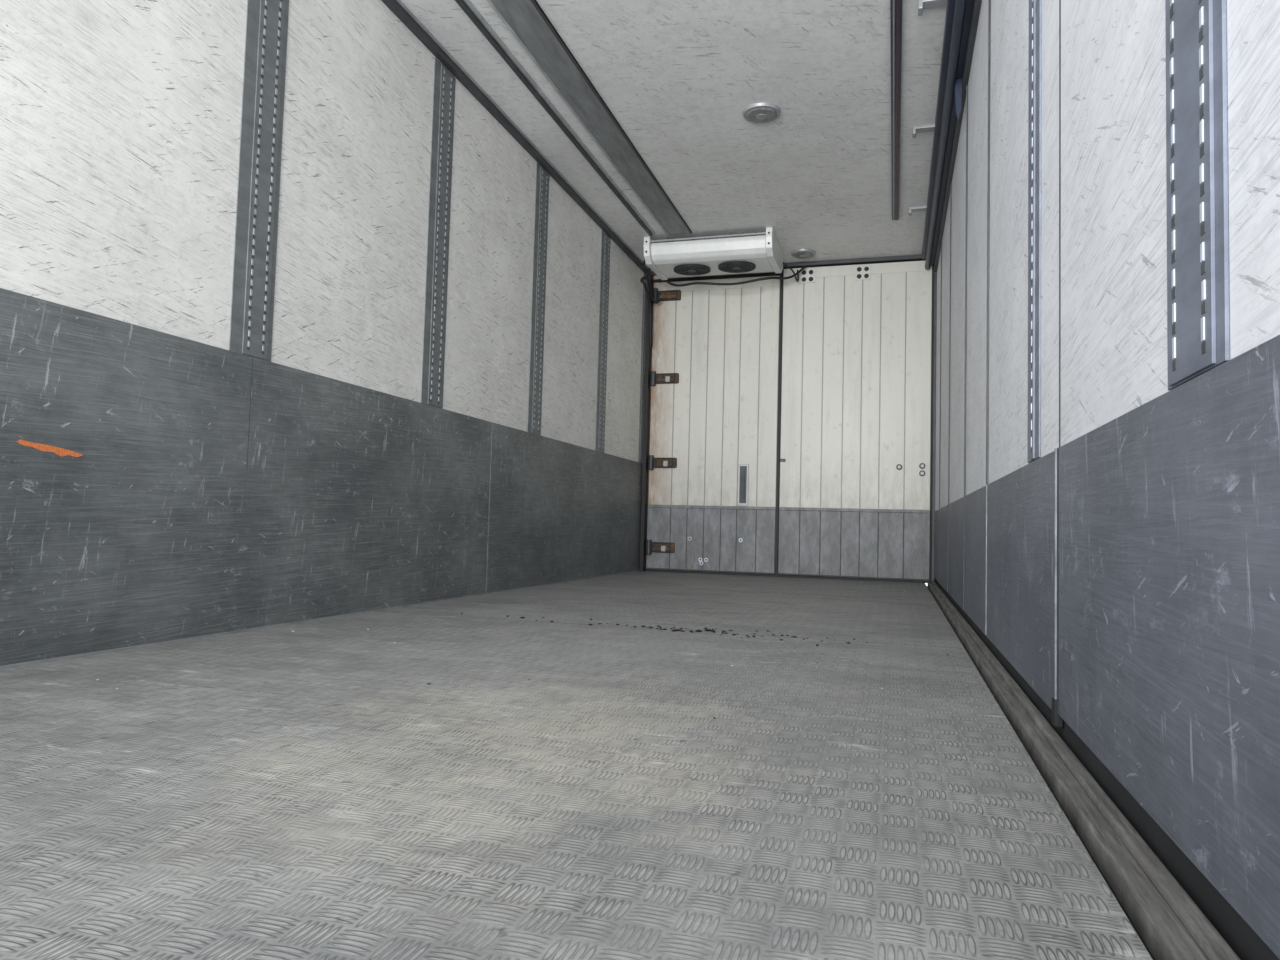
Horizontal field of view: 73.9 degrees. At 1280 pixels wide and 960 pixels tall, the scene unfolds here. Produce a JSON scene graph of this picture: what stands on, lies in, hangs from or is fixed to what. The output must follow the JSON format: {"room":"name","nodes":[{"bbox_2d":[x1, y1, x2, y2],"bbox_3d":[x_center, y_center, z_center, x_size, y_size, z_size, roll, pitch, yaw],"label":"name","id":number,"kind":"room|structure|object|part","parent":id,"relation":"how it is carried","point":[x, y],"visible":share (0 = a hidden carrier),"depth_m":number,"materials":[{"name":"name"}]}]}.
{"room":"refrigerated truck trailer","nodes":[
{"label":"refrigerated truck trailer","id":0,"kind":"room"},
{"bbox_2d":[0,0,646,462],"bbox_3d":[-0.993,-0.740,4.377,0.100,2.700,7.120,1,-3,17],"label":"wall","id":1,"kind":"structure","parent":0,"point":[120,120],"depth_m":3.29,"materials":[{"name":"paint"}]},
{"bbox_2d":[229,0,288,361],"bbox_3d":[-1.337,-1.277,3.018,0.010,1.692,0.200,1,-3,17],"label":"vertical cargo track","id":2,"kind":"object","parent":1,"relation":"attached to","point":[261,131],"visible":1,"depth_m":3.00,"materials":[{"name":"grey metal"}]},
{"bbox_2d":[0,288,641,668],"bbox_3d":[-0.985,0.126,4.243,0.017,0.956,6.970,1,-3,17],"label":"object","id":3,"kind":"structure","parent":1,"relation":"attached to","point":[212,491],"depth_m":2.91,"materials":[{"name":"grey metal"}]},
{"bbox_2d":[17,439,81,456],"bbox_3d":[-1.569,-0.082,2.267,0.002,0.035,0.190,1,-3,17],"label":"paint mark","id":4,"kind":"object","parent":3,"relation":"attached to","point":[61,452],"visible":1,"depth_m":2.26,"materials":[{"name":"orange paint"}]},
{"bbox_2d":[421,57,455,408],"bbox_3d":[-0.988,-1.205,4.185,0.010,1.692,0.200,1,-3,17],"label":"vertical cargo track","id":5,"kind":"object","parent":1,"relation":"attached to","point":[432,383],"visible":1,"depth_m":4.17,"materials":[{"name":"grey metal"}]},
{"bbox_2d":[381,0,651,273],"bbox_3d":[-0.910,-2.069,4.351,0.045,0.045,6.960,1,-3,17],"label":"trim","id":6,"kind":"structure","parent":1,"relation":"attached to","point":[397,7],"depth_m":4.71,"materials":[{"name":"grey metal"}]},
{"bbox_2d":[527,163,548,434],"bbox_3d":[-0.637,-1.133,5.361,0.010,1.692,0.200,1,-3,17],"label":"post","id":7,"kind":"object","parent":1,"relation":"attached to","point":[542,177],"visible":1,"depth_m":5.35,"materials":[{"name":"grey metal"}]},
{"bbox_2d":[595,230,609,452],"bbox_3d":[-0.282,-1.061,6.548,0.010,1.692,0.200,1,-3,17],"label":"post","id":8,"kind":"object","parent":1,"relation":"attached to","point":[605,239],"visible":1,"depth_m":6.53,"materials":[{"name":"grey metal"}]},
{"bbox_2d":[638,273,645,462],"bbox_3d":[0.021,-0.999,7.561,0.010,1.692,0.060,1,-3,17],"label":"post","id":9,"kind":"object","parent":1,"relation":"attached to","point":[644,280],"visible":0.91,"depth_m":7.55,"materials":[{"name":"grey metal"}]},
{"bbox_2d":[0,571,1153,959],"bbox_3d":[0.215,0.661,3.931,2.620,0.080,7.120,1,-3,17],"label":"floor","id":10,"kind":"structure","parent":0,"point":[275,793],"depth_m":1.28,"materials":[{"name":"grey metal"}]},
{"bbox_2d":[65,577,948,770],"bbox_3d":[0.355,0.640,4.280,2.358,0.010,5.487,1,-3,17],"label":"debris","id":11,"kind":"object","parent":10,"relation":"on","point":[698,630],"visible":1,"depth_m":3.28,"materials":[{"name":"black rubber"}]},
{"bbox_2d":[927,581,1240,959],"bbox_3d":[1.345,0.632,3.511,0.052,0.054,6.960,1,-3,17],"label":"strip","id":12,"kind":"object","parent":10,"relation":"on","point":[1167,920],"visible":0.97,"depth_m":1.13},
{"bbox_2d":[401,0,946,270],"bbox_3d":[0.290,-2.114,4.078,2.620,0.080,7.120,1,-3,17],"label":"ceiling","id":13,"kind":"structure","parent":0,"point":[679,77],"depth_m":4.63,"materials":[{"name":"paint"}]},
{"bbox_2d":[455,0,654,235],"bbox_3d":[-0.760,-2.104,3.806,0.045,0.030,6.000,1,-3,17],"label":"trim","id":14,"kind":"structure","parent":13,"relation":"attached to","point":[466,6],"depth_m":4.60,"materials":[{"name":"grey metal"}]},
{"bbox_2d":[487,0,691,235],"bbox_3d":[-0.555,-2.104,3.766,0.200,0.022,6.040,1,-3,17],"label":"rail","id":15,"kind":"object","parent":13,"relation":"attached to","point":[526,20],"depth_m":4.59,"materials":[{"name":"metal"}]},
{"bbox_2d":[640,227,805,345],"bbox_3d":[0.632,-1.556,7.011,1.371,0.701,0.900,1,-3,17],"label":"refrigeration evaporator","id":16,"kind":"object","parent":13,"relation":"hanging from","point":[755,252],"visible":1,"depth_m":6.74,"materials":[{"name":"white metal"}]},
{"bbox_2d":[674,264,709,274],"bbox_3d":[0.425,-1.720,6.951,0.300,0.027,0.300,1,-3,17],"label":"fan grille","id":17,"kind":"object","parent":16,"relation":"attached to","point":[679,269],"depth_m":6.92,"materials":[{"name":"black metal"}]},
{"bbox_2d":[718,261,755,271],"bbox_3d":[0.780,-1.716,6.845,0.300,0.027,0.300,1,-3,17],"label":"fan grille","id":18,"kind":"object","parent":16,"relation":"attached to","point":[723,266],"depth_m":6.81,"materials":[{"name":"black metal"}]},
{"bbox_2d":[743,102,780,122],"bbox_3d":[0.671,-2.017,4.691,0.209,0.030,0.209,1,-3,17],"label":"ceiling lamp","id":19,"kind":"object","parent":13,"relation":"attached to","point":[763,112],"depth_m":4.66,"materials":[{"name":"grey metal"}]},
{"bbox_2d":[791,249,815,258],"bbox_3d":[1.357,-1.873,7.059,0.209,0.030,0.209,1,-3,17],"label":"ceiling lamp","id":20,"kind":"object","parent":13,"relation":"attached to","point":[799,253],"depth_m":7.02,"materials":[{"name":"grey metal"}]},
{"bbox_2d":[890,0,901,220],"bbox_3d":[0.998,-2.081,3.306,0.050,0.031,6.050,1,-3,17],"label":"ceiling track","id":21,"kind":"object","parent":13,"relation":"attached to","point":[895,5],"depth_m":4.44,"materials":[{"name":"metal"}]},
{"bbox_2d":[639,254,936,582],"bbox_3d":[1.241,-0.524,7.314,2.620,2.700,0.200,1,-3,17],"label":"door frame","id":22,"kind":"structure","parent":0,"point":[653,278],"depth_m":7.30,"materials":[{"name":"black rubber"}]},
{"bbox_2d":[646,276,779,573],"bbox_3d":[0.632,-0.492,7.460,1.140,2.582,0.095,1,-3,17],"label":"door","id":23,"kind":"structure","parent":22,"relation":"in","point":[717,507],"depth_m":7.46,"materials":[{"name":"beige paint"}]},
{"bbox_3d":[0.179,0.595,7.506,0.252,0.130,0.052,1,-3,17],"label":"hinge","id":24,"kind":"part","parent":23,"relation":"part of","materials":[{"name":"brown metal"}]},
{"bbox_3d":[0.199,-0.154,7.546,0.252,0.130,0.052,1,-3,17],"label":"hinge","id":25,"kind":"part","parent":23,"relation":"part of","materials":[{"name":"brown metal"}]},
{"bbox_3d":[0.219,-0.908,7.586,0.252,0.130,0.052,1,-3,17],"label":"hinge","id":26,"kind":"part","parent":23,"relation":"part of","materials":[{"name":"brown metal"}]},
{"bbox_3d":[0.239,-1.656,7.626,0.252,0.130,0.052,1,-3,17],"label":"hinge","id":27,"kind":"part","parent":23,"relation":"part of","materials":[{"name":"brown metal"}]},
{"bbox_2d":[935,0,1279,959],"bbox_3d":[1.478,-0.698,3.637,0.100,2.730,7.120,1,-3,17],"label":"wall","id":28,"kind":"structure","parent":0,"point":[1114,355],"depth_m":1.48,"materials":[{"name":"paint"}]},
{"bbox_2d":[939,0,1060,508],"bbox_3d":[1.525,-0.905,3.973,0.007,1.958,4.659,1,-3,17],"label":"trim","id":29,"kind":"structure","parent":28,"relation":"attached to","point":[989,1],"depth_m":3.07,"materials":[{"name":"metal"}]},
{"bbox_2d":[1027,0,1041,462],"bbox_3d":[0.950,-1.023,2.053,0.010,1.957,0.170,1,-3,17],"label":"post","id":30,"kind":"object","parent":28,"relation":"attached to","point":[1035,6],"visible":1,"depth_m":2.00,"materials":[{"name":"metal"}]},
{"bbox_2d":[934,335,1279,958],"bbox_3d":[1.379,0.322,3.526,0.019,0.547,6.964,1,-3,17],"label":"wall panel","id":31,"kind":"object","parent":28,"relation":"attached to","point":[1128,572],"depth_m":1.00,"materials":[{"name":"grey metal"}]},
{"bbox_2d":[1165,0,1229,389],"bbox_3d":[0.629,-1.089,0.979,0.010,1.957,0.185,1,-3,17],"label":"vertical cargo track","id":32,"kind":"object","parent":28,"relation":"attached to","point":[1198,328],"visible":1,"depth_m":0.91,"materials":[{"name":"metal"}]}
]}

